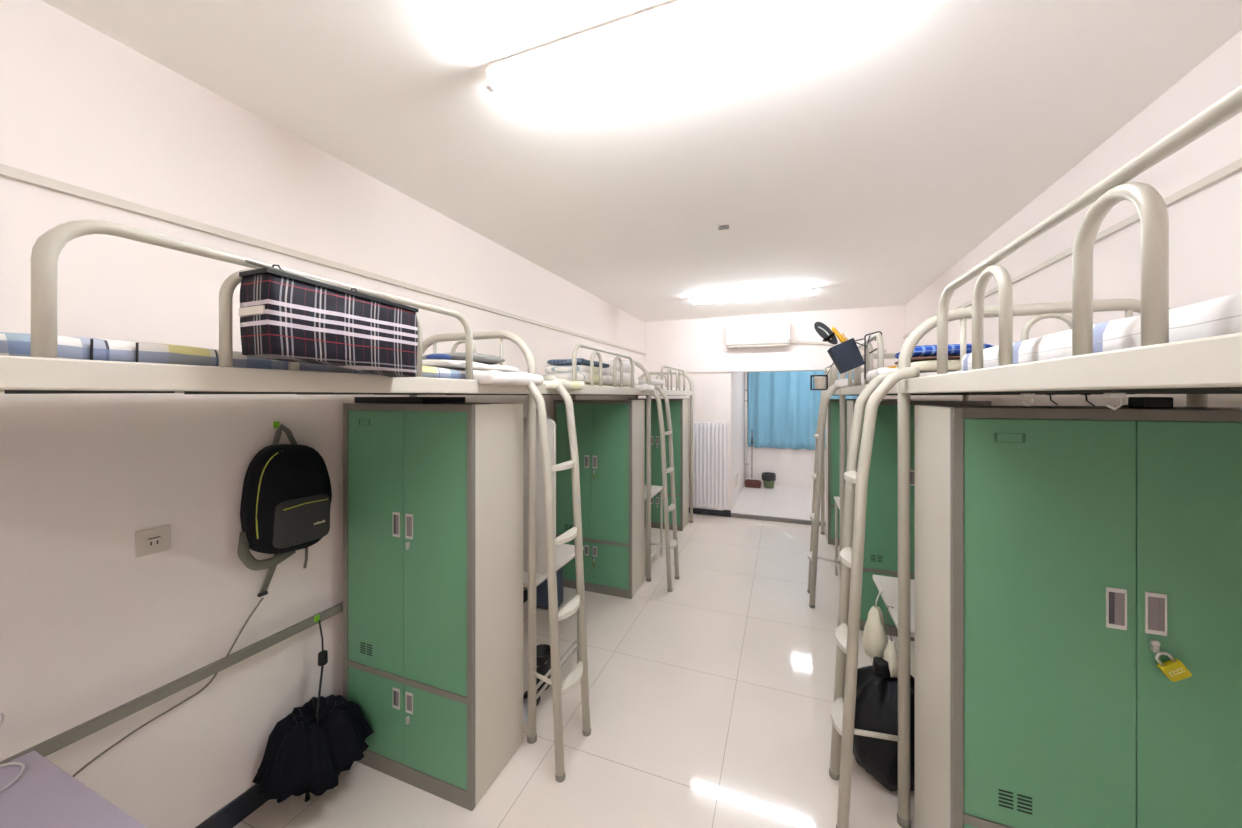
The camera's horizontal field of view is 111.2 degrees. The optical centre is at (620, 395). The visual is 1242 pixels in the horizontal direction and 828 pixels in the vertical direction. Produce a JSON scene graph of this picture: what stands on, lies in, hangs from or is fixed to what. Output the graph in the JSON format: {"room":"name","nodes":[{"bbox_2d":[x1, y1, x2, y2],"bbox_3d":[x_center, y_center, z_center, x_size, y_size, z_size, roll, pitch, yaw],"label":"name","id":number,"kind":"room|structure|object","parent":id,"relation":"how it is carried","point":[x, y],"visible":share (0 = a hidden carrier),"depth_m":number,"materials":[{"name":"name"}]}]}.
{"room":"dormitory","nodes":[
{"label":"dormitory","id":0,"kind":"room"},
{"bbox_2d":[0,0,645,827],"bbox_3d":[-1.439,0.251,2.169,0.120,2.949,9.423,0,0,22],"label":"wall","id":1,"kind":"structure","parent":0,"point":[89,627],"depth_m":1.53,"materials":[{"name":"paint"}]},
{"bbox_2d":[135,525,169,557],"bbox_3d":[-1.641,0.508,1.491,0.012,0.090,0.088,0,0,21],"label":"wall socket","id":2,"kind":"object","parent":1,"relation":"attached to","point":[157,539],"visible":1,"depth_m":1.49,"materials":[{"name":"beige plastic"}]},
{"bbox_2d":[73,597,263,776],"bbox_3d":[-1.648,1.093,1.393,0.032,0.510,0.822,0,0,21],"label":"cable","id":3,"kind":"object","parent":1,"relation":"attached to","point":[262,598],"visible":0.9,"depth_m":1.51,"materials":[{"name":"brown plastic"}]},
{"bbox_2d":[273,421,279,427],"bbox_3d":[-1.492,0.125,1.847,0.022,0.029,0.024,0,0,21],"label":"hook","id":4,"kind":"object","parent":1,"relation":"attached to","point":[276,424],"visible":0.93,"depth_m":1.84,"materials":[{"name":"green plastic"}]},
{"bbox_2d":[237,424,331,596],"bbox_3d":[-1.410,0.476,1.819,0.150,0.711,0.342,0,0,21],"label":"backpack","id":5,"kind":"object","parent":4,"relation":"hanging from","point":[286,498],"visible":1,"depth_m":1.76,"materials":[{"name":"black fabric"}]},
{"bbox_2d":[0,164,645,354],"bbox_3d":[-1.380,-0.640,2.130,0.018,0.028,9.392,0,0,22],"label":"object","id":6,"kind":"structure","parent":1,"relation":"attached to","point":[6,171],"depth_m":1.66,"materials":[{"name":"beige"}]},
{"bbox_2d":[195,590,527,827],"bbox_3d":[-1.377,1.675,2.145,0.012,0.100,9.421,0,0,22],"label":"baseboard","id":7,"kind":"structure","parent":1,"relation":"attached to","point":[237,810],"depth_m":1.72,"materials":[{"name":"black stone"}]},
{"bbox_2d":[233,513,914,827],"bbox_3d":[0.196,1.785,1.488,4.300,0.120,9.520,0,0,21],"label":"floor","id":8,"kind":"structure","parent":0,"point":[711,697],"depth_m":2.27,"materials":[{"name":"tile"}]},
{"bbox_2d":[0,751,147,827],"bbox_3d":[-1.389,1.350,0.766,0.718,0.750,0.595,0,0,21],"label":"desk","id":9,"kind":"object","parent":8,"relation":"on","point":[45,795],"visible":0.95,"depth_m":1.02,"materials":[{"name":"purple laminate"}]},
{"bbox_2d":[0,713,25,792],"bbox_3d":[-1.655,0.923,1.047,0.266,0.102,0.211,0,0,21],"label":"charging cable","id":10,"kind":"object","parent":9,"relation":"on","point":[21,764],"visible":1,"depth_m":1.12,"materials":[{"name":"grey plastic"}]},
{"bbox_2d":[0,219,536,763],"bbox_3d":[-1.173,0.692,1.360,0.854,2.066,2.009,0,0,21],"label":"bed","id":11,"kind":"object","parent":8,"relation":"on","point":[42,372],"visible":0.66,"depth_m":1.04,"materials":[{"name":"beige metal"}]},
{"bbox_2d":[0,331,473,378],"bbox_3d":[-1.171,-0.082,1.338,0.707,0.070,1.842,0,0,21],"label":"mattress","id":12,"kind":"object","parent":11,"relation":"on","point":[11,343],"visible":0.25,"depth_m":0.89,"materials":[{"name":"white fabric"}]},
{"bbox_2d":[90,339,138,361],"bbox_3d":[-0.985,-0.080,0.828,0.004,0.056,0.063,0,0,21],"label":"tie","id":13,"kind":"object","parent":12,"relation":"attached to","point":[91,340],"visible":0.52,"depth_m":0.80,"materials":[{"name":"black plastic"}]},
{"bbox_2d":[422,358,516,370],"bbox_3d":[-0.852,-0.132,1.970,0.590,0.041,0.489,0,0,21],"label":"blanket","id":14,"kind":"object","parent":12,"relation":"on","point":[435,363],"visible":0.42,"depth_m":1.75,"materials":[{"name":"white fabric"}]},
{"bbox_2d":[426,353,451,359],"bbox_3d":[-0.769,-0.165,1.793,0.110,0.034,0.089,0,0,21],"label":"pillow","id":15,"kind":"object","parent":14,"relation":"on","point":[432,355],"visible":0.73,"depth_m":1.76,"materials":[{"name":"blue fabric"}]},
{"bbox_2d":[422,352,504,363],"bbox_3d":[-0.733,-0.172,1.996,0.332,0.045,0.305,0,0,21],"label":"pillow","id":16,"kind":"object","parent":14,"relation":"on","point":[477,357],"visible":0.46,"depth_m":1.88,"materials":[{"name":"grey fabric"}]},
{"bbox_2d":[314,614,319,621],"bbox_3d":[-1.378,1.013,1.934,0.022,0.029,0.024,0,0,21],"label":"hook","id":17,"kind":"object","parent":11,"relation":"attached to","point":[317,617],"visible":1,"depth_m":1.93,"materials":[{"name":"green plastic"}]},
{"bbox_2d":[252,620,373,802],"bbox_3d":[-1.305,1.363,1.812,0.361,0.695,0.381,0,0,21],"label":"umbrella","id":18,"kind":"object","parent":17,"relation":"hanging from","point":[306,752],"visible":1,"depth_m":1.76,"materials":[{"name":"black fabric"}]},
{"bbox_2d":[238,260,417,376],"bbox_3d":[-0.751,-0.188,1.141,0.105,0.258,0.424,0,0,21],"label":"bag","id":19,"kind":"object","parent":11,"relation":"hanging from","point":[284,315],"visible":1,"depth_m":1.05,"materials":[{"name":"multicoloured fabric"}]},
{"bbox_2d":[465,370,542,385],"bbox_3d":[-0.512,-0.080,1.910,0.155,0.061,0.423,0,0,21],"label":"bolster","id":20,"kind":"object","parent":11,"relation":"on","point":[518,378],"visible":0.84,"depth_m":1.80,"materials":[{"name":"white fabric"}]},
{"bbox_2d":[343,403,522,810],"bbox_3d":[-0.910,0.880,2.072,0.767,1.690,0.383,0,0,21],"label":"locker","id":21,"kind":"object","parent":8,"relation":"on","point":[433,492],"visible":0.95,"depth_m":1.89,"materials":[{"name":"metal"}]},
{"bbox_2d":[360,642,371,655],"bbox_3d":[-1.191,1.183,1.987,0.077,0.049,0.002,0,0,21],"label":"vent","id":22,"kind":"object","parent":21,"relation":"attached to","point":[365,647],"depth_m":1.99,"materials":[{"name":"green metal"}]},
{"bbox_2d":[354,397,464,403],"bbox_3d":[-1.034,0.019,2.094,0.430,0.029,0.270,0,0,21],"label":"tray","id":23,"kind":"object","parent":21,"relation":"on","point":[409,400],"visible":0.98,"depth_m":1.97,"materials":[{"name":"black plastic"}]},
{"bbox_2d":[523,690,540,724],"bbox_3d":[-0.520,1.693,2.341,0.113,0.064,0.232,0,0,21],"label":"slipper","id":24,"kind":"object","parent":8,"relation":"on","point":[525,696],"visible":0.37,"depth_m":2.35,"materials":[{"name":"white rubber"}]},
{"bbox_2d":[536,644,550,690],"bbox_3d":[-0.472,1.619,2.526,0.132,0.212,0.134,0,0,21],"label":"bucket","id":25,"kind":"object","parent":8,"relation":"on","point":[543,652],"visible":0.45,"depth_m":2.48,"materials":[{"name":"black plastic"}]},
{"bbox_2d":[536,567,562,607],"bbox_3d":[-0.607,1.490,3.478,0.251,0.470,0.146,0,0,21],"label":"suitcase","id":26,"kind":"object","parent":8,"relation":"on","point":[542,589],"visible":0.22,"depth_m":3.42,"materials":[{"name":"blue fabric"}]},
{"bbox_2d":[523,418,583,699],"bbox_3d":[-0.658,0.925,2.595,0.773,1.600,0.595,0,0,21],"label":"desk","id":27,"kind":"object","parent":8,"relation":"on","point":[565,553],"visible":0.12,"depth_m":2.33,"materials":[{"name":"beige laminate"}]},
{"bbox_2d":[525,375,590,781],"bbox_3d":[-0.331,0.807,2.087,0.281,1.838,0.319,0,0,21],"label":"ladder","id":28,"kind":"object","parent":8,"relation":"on","point":[579,673],"visible":0.87,"depth_m":1.97,"materials":[{"name":"beige metal"}]},
{"bbox_2d":[500,343,650,581],"bbox_3d":[-0.459,0.692,3.215,0.850,2.066,1.974,0,0,21],"label":"bed","id":29,"kind":"object","parent":8,"relation":"on","point":[588,390],"visible":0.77,"depth_m":3.36,"materials":[{"name":"beige metal"}]},
{"bbox_2d":[543,380,583,389],"bbox_3d":[-0.335,-0.064,2.377,0.153,0.057,0.351,0,0,21],"label":"sheet","id":30,"kind":"object","parent":29,"relation":"on","point":[549,384],"visible":0.67,"depth_m":2.30,"materials":[{"name":"beige fabric"}]},
{"bbox_2d":[584,384,630,387],"bbox_3d":[-0.461,-0.066,3.187,0.710,0.040,1.840,0,0,21],"label":"mattress","id":31,"kind":"object","parent":29,"relation":"on","point":[584,384],"visible":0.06,"depth_m":3.12,"materials":[{"name":"white fabric"}]},
{"bbox_2d":[545,365,618,384],"bbox_3d":[-0.275,-0.153,3.191,0.339,0.127,0.647,0,0,21],"label":"quilt","id":32,"kind":"object","parent":31,"relation":"on","point":[564,372],"visible":0.58,"depth_m":2.92,"materials":[{"name":"white fabric"}]},
{"bbox_2d":[547,359,609,367],"bbox_3d":[-0.300,-0.238,3.155,0.280,0.041,0.509,0,0,21],"label":"blanket","id":33,"kind":"object","parent":32,"relation":"on","point":[565,361],"visible":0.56,"depth_m":2.94,"materials":[{"name":"blue fabric"}]},
{"bbox_2d":[595,360,635,385],"bbox_3d":[-0.093,-0.198,3.752,0.382,0.226,0.514,0,0,21],"label":"duvet","id":34,"kind":"object","parent":31,"relation":"on","point":[626,365],"visible":0.27,"depth_m":3.60,"materials":[{"name":"white fabric"}]},
{"bbox_2d":[634,385,655,390],"bbox_3d":[0.210,-0.069,3.800,0.159,0.059,0.286,0,0,21],"label":"garment","id":35,"kind":"object","parent":29,"relation":"on","point":[642,387],"visible":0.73,"depth_m":3.68,"materials":[{"name":"white fabric"}]},
{"bbox_2d":[553,400,644,598],"bbox_3d":[-0.199,0.880,3.912,0.757,1.690,0.378,0,0,21],"label":"locker","id":36,"kind":"object","parent":8,"relation":"on","point":[610,434],"visible":0.91,"depth_m":3.72,"materials":[{"name":"metal"}]},
{"bbox_2d":[612,365,692,522],"bbox_3d":[0.251,0.692,5.047,0.834,2.066,1.964,0,0,21],"label":"bed","id":37,"kind":"object","parent":8,"relation":"on","point":[670,372],"visible":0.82,"depth_m":5.78,"materials":[{"name":"beige metal"}]},
{"bbox_2d":[625,386,686,390],"bbox_3d":[0.250,-0.078,5.024,0.697,0.058,1.842,0,0,21],"label":"mattress","id":38,"kind":"object","parent":37,"relation":"on","point":[664,388],"visible":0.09,"depth_m":5.04,"materials":[{"name":"white fabric"}]},
{"bbox_2d":[636,379,664,384],"bbox_3d":[0.281,-0.136,4.197,0.247,0.056,0.309,0,0,21],"label":"blanket","id":39,"kind":"object","parent":38,"relation":"on","point":[653,381],"visible":0.65,"depth_m":4.08,"materials":[{"name":"white fabric"}]},
{"bbox_2d":[645,485,662,575],"bbox_3d":[0.022,1.350,4.444,0.718,0.750,0.595,0,0,21],"label":"desk","id":40,"kind":"object","parent":8,"relation":"on","point":[655,490],"visible":0.33,"depth_m":4.47,"materials":[{"name":"beige laminate"}]},
{"bbox_2d":[628,398,688,530],"bbox_3d":[0.509,0.880,5.729,0.737,1.690,0.398,0,0,21],"label":"locker","id":41,"kind":"object","parent":8,"relation":"on","point":[679,408],"visible":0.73,"depth_m":5.52,"materials":[{"name":"metal"}]},
{"bbox_2d":[642,384,679,591],"bbox_3d":[0.374,0.807,3.926,0.281,1.838,0.319,0,0,21],"label":"ladder","id":42,"kind":"object","parent":8,"relation":"on","point":[674,544],"visible":0.89,"depth_m":3.81,"materials":[{"name":"beige metal"}]},
{"bbox_2d":[731,513,820,525],"bbox_3d":[2.345,1.698,5.772,1.655,0.054,0.042,0,0,21],"label":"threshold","id":43,"kind":"structure","parent":8,"relation":"on","point":[736,515],"depth_m":5.85,"materials":[{"name":"grey stone"}]},
{"bbox_2d":[807,385,839,607],"bbox_3d":[1.718,0.807,3.561,0.281,1.838,0.319,0,0,21],"label":"ladder","id":44,"kind":"object","parent":8,"relation":"on","point":[817,476],"visible":0.87,"depth_m":3.45,"materials":[{"name":"beige metal"}]},
{"bbox_2d":[834,496,839,575],"bbox_3d":[2.333,1.350,3.708,0.798,0.750,0.595,0,0,21],"label":"desk","id":45,"kind":"object","parent":8,"relation":"on","point":[837,499],"visible":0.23,"depth_m":4.08,"materials":[{"name":"beige laminate"}]},
{"bbox_2d":[821,363,884,534],"bbox_3d":[2.588,0.692,4.279,0.912,2.066,1.924,0,0,21],"label":"bed","id":46,"kind":"object","parent":8,"relation":"on","point":[833,374],"visible":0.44,"depth_m":5.29,"materials":[{"name":"beige metal"}]},
{"bbox_2d":[810,362,833,389],"bbox_3d":[1.914,-0.195,3.999,0.242,0.281,0.131,0,0,21],"label":"wire basket","id":47,"kind":"object","parent":46,"relation":"hanging from","point":[811,376],"visible":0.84,"depth_m":3.98,"materials":[{"name":"black metal"}]},
{"bbox_2d":[814,376,824,388],"bbox_3d":[1.874,-0.126,4.015,0.100,0.124,0.100,0,0,21],"label":"cup","id":48,"kind":"object","parent":47,"relation":"in","point":[818,380],"visible":0.92,"depth_m":3.98,"materials":[{"name":"beige"}]},
{"bbox_2d":[825,399,910,545],"bbox_3d":[2.854,0.880,4.958,0.822,1.690,0.358,0,0,21],"label":"locker","id":49,"kind":"object","parent":8,"relation":"on","point":[832,427],"visible":0.11,"depth_m":4.93,"materials":[{"name":"metal"}]},
{"bbox_2d":[829,366,919,827],"bbox_3d":[1.026,0.807,1.759,0.281,1.838,0.319,0,0,21],"label":"ladder","id":50,"kind":"object","parent":8,"relation":"on","point":[856,485],"visible":1,"depth_m":1.66,"materials":[{"name":"beige metal"}]},
{"bbox_2d":[853,657,914,791],"bbox_3d":[1.248,1.470,1.990,0.420,0.506,0.410,0,0,21],"label":"bag","id":51,"kind":"object","parent":8,"relation":"on","point":[876,706],"visible":0.5,"depth_m":1.88,"materials":[{"name":"black fabric"}]},
{"bbox_2d":[873,574,914,640],"bbox_3d":[1.642,1.350,1.906,0.798,0.750,0.595,0,0,21],"label":"desk","id":52,"kind":"object","parent":8,"relation":"on","point":[889,585],"visible":0.1,"depth_m":2.08,"materials":[{"name":"beige laminate"}]},
{"bbox_2d":[862,591,887,660],"bbox_3d":[1.263,1.133,2.107,0.099,0.334,0.152,0,0,11],"label":"cloth bag","id":53,"kind":"object","parent":52,"relation":"hanging from","point":[874,640],"visible":0.88,"depth_m":2.07,"materials":[{"name":"beige fabric"}]},
{"bbox_2d":[883,606,897,677],"bbox_3d":[1.244,1.126,1.954,0.055,0.318,0.082,0,0,8],"label":"cloth","id":54,"kind":"object","parent":52,"relation":"hanging from","point":[890,655],"visible":0.87,"depth_m":1.93,"materials":[{"name":"fabric"}]},
{"bbox_2d":[847,400,991,636],"bbox_3d":[2.164,0.880,3.161,0.822,1.690,0.368,0,0,21],"label":"locker","id":55,"kind":"object","parent":8,"relation":"on","point":[881,526],"visible":0.16,"depth_m":3.08,"materials":[{"name":"metal"}]},
{"bbox_2d":[871,555,882,562],"bbox_3d":[1.860,1.183,3.093,0.077,0.049,0.002,0,0,21],"label":"vent","id":56,"kind":"object","parent":55,"relation":"attached to","point":[874,558],"depth_m":3.09,"materials":[{"name":"green metal"}]},
{"bbox_2d":[840,333,1100,573],"bbox_3d":[1.898,0.692,2.482,0.912,2.066,1.934,0,0,21],"label":"bed","id":57,"kind":"object","parent":8,"relation":"on","point":[857,388],"visible":0.27,"depth_m":3.06,"materials":[{"name":"beige metal"}]},
{"bbox_2d":[834,379,853,387],"bbox_3d":[1.767,-0.096,3.350,0.155,0.070,0.196,0,0,21],"label":"garment","id":58,"kind":"object","parent":57,"relation":"on","point":[839,383],"visible":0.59,"depth_m":3.28,"materials":[{"name":"white fabric"}]},
{"bbox_2d":[827,335,875,373],"bbox_3d":[1.308,-0.233,2.412,0.236,0.209,0.170,0,0,21],"label":"box","id":59,"kind":"object","parent":57,"relation":"hanging from","point":[845,358],"visible":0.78,"depth_m":2.35,"materials":[{"name":"blue fabric"}]},
{"bbox_2d":[814,322,837,344],"bbox_3d":[1.168,-0.361,2.420,0.121,0.133,0.068,0,0,21],"label":"sandal","id":60,"kind":"object","parent":59,"relation":"in","point":[824,331],"visible":0.97,"depth_m":2.43,"materials":[{"name":"black plastic"}]},
{"bbox_2d":[831,327,847,342],"bbox_3d":[1.234,-0.327,2.376,0.106,0.125,0.027,0,0,21],"label":"brush","id":61,"kind":"object","parent":59,"relation":"in","point":[839,336],"visible":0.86,"depth_m":2.37,"materials":[{"name":"yellow plastic"}]},
{"bbox_2d":[852,331,881,378],"bbox_3d":[1.300,-0.215,2.253,0.142,0.250,0.028,0,0,38],"label":"wire rack","id":62,"kind":"object","parent":57,"relation":"attached to","point":[880,332],"visible":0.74,"depth_m":2.24,"materials":[{"name":"black metal"}]},
{"bbox_2d":[867,368,897,380],"bbox_3d":[1.250,-0.096,1.985,0.156,0.073,0.307,0,0,21],"label":"garment","id":63,"kind":"object","parent":57,"relation":"on","point":[870,375],"visible":0.33,"depth_m":1.96,"materials":[{"name":"white fabric"}]},
{"bbox_2d":[861,371,948,384],"bbox_3d":[1.869,-0.078,2.473,0.728,0.058,1.802,0,0,21],"label":"mattress","id":64,"kind":"object","parent":57,"relation":"on","point":[925,373],"visible":0.02,"depth_m":1.75,"materials":[{"name":"white fabric"}]},
{"bbox_2d":[885,365,897,368],"bbox_3d":[1.451,-0.133,2.249,0.098,0.058,0.116,0,0,21],"label":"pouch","id":65,"kind":"object","parent":64,"relation":"on","point":[890,366],"visible":0.2,"depth_m":2.21,"materials":[{"name":"orange fabric"}]},
{"bbox_2d":[894,359,959,372],"bbox_3d":[1.476,-0.131,1.896,0.387,0.048,0.349,0,0,21],"label":"blanket","id":66,"kind":"object","parent":64,"relation":"on","point":[924,366],"visible":0.25,"depth_m":1.79,"materials":[{"name":"beige fabric"}]},
{"bbox_2d":[894,356,959,363],"bbox_3d":[1.477,-0.162,1.897,0.382,0.013,0.322,0,0,21],"label":"blanket","id":67,"kind":"object","parent":66,"relation":"on","point":[913,359],"visible":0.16,"depth_m":1.80,"materials":[{"name":"brown fabric"}]},
{"bbox_2d":[894,344,993,358],"bbox_3d":[1.431,-0.195,1.904,0.320,0.052,0.322,0,0,21],"label":"pillow","id":68,"kind":"object","parent":67,"relation":"on","point":[920,350],"visible":0.36,"depth_m":1.79,"materials":[{"name":"blue fabric"}]},
{"bbox_2d":[897,84,1241,827],"bbox_3d":[1.198,0.692,0.655,0.912,2.066,1.989,0,0,21],"label":"bed","id":69,"kind":"object","parent":8,"relation":"on","point":[1201,367],"visible":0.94,"depth_m":0.69,"materials":[{"name":"beige metal"}]},
{"bbox_2d":[1020,394,1034,405],"bbox_3d":[1.072,0.011,1.120,0.024,0.034,0.020,0,0,21],"label":"hook","id":70,"kind":"object","parent":69,"relation":"attached to","point":[1031,396],"visible":0.88,"depth_m":1.12,"materials":[{"name":"white plastic"}]},
{"bbox_2d":[1046,393,1057,404],"bbox_3d":[1.038,0.008,1.024,0.017,0.030,0.018,0,0,21],"label":"wire hook","id":71,"kind":"object","parent":69,"relation":"attached to","point":[1049,394],"visible":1,"depth_m":1.02,"materials":[{"name":"black metal"}]},
{"bbox_2d":[1080,393,1094,406],"bbox_3d":[0.991,0.008,0.902,0.017,0.030,0.018,0,0,21],"label":"wire hook","id":72,"kind":"object","parent":69,"relation":"attached to","point":[1085,394],"visible":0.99,"depth_m":0.90,"materials":[{"name":"black metal"}]},
{"bbox_2d":[961,290,1241,370],"bbox_3d":[1.115,-0.093,0.492,0.736,0.090,1.484,0,0,21],"label":"bedding","id":73,"kind":"object","parent":69,"relation":"on","point":[1218,315],"visible":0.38,"depth_m":0.65,"materials":[{"name":"white fabric"}]},
{"bbox_2d":[1103,393,1125,409],"bbox_3d":[0.960,0.011,0.826,0.024,0.034,0.020,0,0,21],"label":"hook","id":74,"kind":"object","parent":69,"relation":"hanging from","point":[1119,396],"visible":0.98,"depth_m":0.82,"materials":[{"name":"white plastic"}]},
{"bbox_2d":[1121,397,1172,408],"bbox_3d":[1.515,0.018,1.252,0.069,0.031,0.236,0,0,32],"label":"power adapter","id":75,"kind":"object","parent":69,"relation":"attached to","point":[1133,402],"visible":0.96,"depth_m":1.16,"materials":[{"name":"black plastic"}]},
{"bbox_2d":[915,405,1241,827],"bbox_3d":[1.462,0.880,1.331,0.822,1.690,0.418,0,0,21],"label":"locker","id":76,"kind":"object","parent":8,"relation":"on","point":[1059,550],"visible":1,"depth_m":1.19,"materials":[{"name":"metal"}]},
{"bbox_2d":[999,789,1031,814],"bbox_3d":[1.149,1.183,1.239,0.077,0.049,0.002,0,0,21],"label":"vent","id":77,"kind":"object","parent":76,"relation":"attached to","point":[1011,801],"depth_m":1.24,"materials":[{"name":"green metal"}]},
{"bbox_2d":[1155,651,1191,681],"bbox_3d":[1.438,0.706,1.108,0.065,0.071,0.016,0,0,21],"label":"padlock","id":78,"kind":"object","parent":76,"relation":"hanging from","point":[1174,670],"visible":1,"depth_m":1.10,"materials":[{"name":"yellow metal"}]},
{"bbox_2d":[41,0,1241,321],"bbox_3d":[0.228,-1.234,1.573,4.100,0.219,9.740,0,0,21],"label":"ceiling","id":79,"kind":"structure","parent":0,"point":[855,152],"depth_m":1.76,"materials":[{"name":"paint"}]},
{"bbox_2d":[486,0,772,92],"bbox_3d":[0.145,-1.139,1.294,1.339,0.076,0.044,0,0,21],"label":"ceiling lamp","id":80,"kind":"object","parent":79,"relation":"attached to","point":[677,15],"visible":1,"depth_m":1.35,"materials":[{"name":"white plastic"}]},
{"bbox_2d":[718,225,728,229],"bbox_3d":[0.700,-1.151,2.901,0.070,0.016,0.042,0,0,21],"label":"ceiling sensor","id":81,"kind":"object","parent":79,"relation":"attached to","point":[722,227],"visible":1,"depth_m":2.89,"materials":[{"name":"grey plastic"}]},
{"bbox_2d":[691,288,815,304],"bbox_3d":[1.439,-1.101,4.728,1.324,0.076,0.044,0,0,21],"label":"ceiling lamp","id":82,"kind":"object","parent":79,"relation":"attached to","point":[725,298],"visible":1,"depth_m":4.70,"materials":[{"name":"white plastic"}]},
{"bbox_2d":[732,372,743,509],"bbox_3d":[1.966,0.400,7.236,0.100,2.550,2.160,0,0,21],"label":"wall","id":83,"kind":"structure","parent":0,"point":[737,377],"depth_m":6.90,"materials":[{"name":"paint"}]},
{"bbox_2d":[645,305,904,511],"bbox_3d":[1.970,0.295,5.976,3.600,2.860,0.190,0,0,21],"label":"wall","id":84,"kind":"structure","parent":0,"point":[697,347],"depth_m":6.07,"materials":[{"name":"paint"}]},
{"bbox_2d":[689,422,726,509],"bbox_3d":[1.238,1.001,6.125,0.574,1.241,0.115,0,0,21],"label":"radiator","id":85,"kind":"object","parent":84,"relation":"attached to","point":[709,439],"visible":0.98,"depth_m":6.06,"materials":[{"name":"white metal"}]},
{"bbox_2d":[689,507,730,516],"bbox_3d":[0.976,1.677,6.281,1.265,0.095,0.012,0,0,21],"label":"baseboard","id":86,"kind":"structure","parent":84,"relation":"attached to","point":[726,513],"depth_m":6.14,"materials":[{"name":"black stone"}]},
{"bbox_2d":[726,320,789,348],"bbox_3d":[1.862,-0.833,5.797,0.815,0.325,0.220,0,0,21],"label":"air conditioner","id":87,"kind":"object","parent":84,"relation":"attached to","point":[774,333],"visible":1,"depth_m":5.70,"materials":[{"name":"white plastic"}]},
{"bbox_2d":[790,340,886,351],"bbox_3d":[2.799,-0.648,5.532,1.140,0.205,0.072,0,0,19],"label":"pipe","id":88,"kind":"object","parent":84,"relation":"attached to","point":[791,341],"visible":0.68,"depth_m":5.60,"materials":[{"name":"beige plastic"}]},
{"bbox_2d":[731,484,820,520],"bbox_3d":[3.010,1.760,6.739,2.405,0.170,2.300,0,0,21],"label":"floor","id":89,"kind":"structure","parent":0,"point":[778,501],"depth_m":6.68,"materials":[{"name":"tile"}]},
{"bbox_2d":[745,437,760,487],"bbox_3d":[2.432,1.149,7.836,0.300,1.050,0.195,0,0,21],"label":"dustpan","id":90,"kind":"object","parent":89,"relation":"on","point":[751,482],"visible":1,"depth_m":7.86,"materials":[{"name":"red plastic"}]},
{"bbox_2d":[761,472,775,488],"bbox_3d":[2.699,1.544,7.769,0.252,0.262,0.252,0,0,21],"label":"waste bin","id":91,"kind":"object","parent":89,"relation":"on","point":[768,478],"visible":1,"depth_m":7.69,"materials":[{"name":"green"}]},
{"bbox_2d":[748,447,814,488],"bbox_3d":[3.385,0.400,7.784,2.355,2.550,0.120,0,0,21],"label":"wall","id":92,"kind":"structure","parent":0,"point":[791,467],"depth_m":7.86,"materials":[{"name":"paint"}]},
{"bbox_2d":[744,372,747,483],"bbox_3d":[2.375,0.400,8.064,0.070,2.550,0.080,0,0,21],"label":"drain pipe","id":93,"kind":"object","parent":92,"relation":"attached to","point":[745,373],"visible":0.94,"depth_m":8.05,"materials":[{"name":"white plastic"}]},
{"bbox_2d":[748,370,857,449],"bbox_3d":[3.278,0.208,7.687,1.885,1.516,0.138,0,0,21],"label":"curtain","id":94,"kind":"object","parent":92,"relation":"hanging from","point":[783,410],"visible":0.57,"depth_m":7.80,"materials":[{"name":"blue fabric"}]},
{"bbox_2d":[905,29,1241,407],"bbox_3d":[1.865,0.251,0.902,0.120,2.949,9.422,0,0,21],"label":"wall","id":95,"kind":"structure","parent":0,"point":[1205,226],"depth_m":1.78,"materials":[{"name":"paint"}]},
{"bbox_2d":[903,158,1241,337],"bbox_3d":[1.795,-0.735,0.913,0.018,0.028,9.390,0,0,21],"label":"trim","id":96,"kind":"structure","parent":95,"relation":"attached to","point":[1236,166],"depth_m":1.76,"materials":[{"name":"beige"}]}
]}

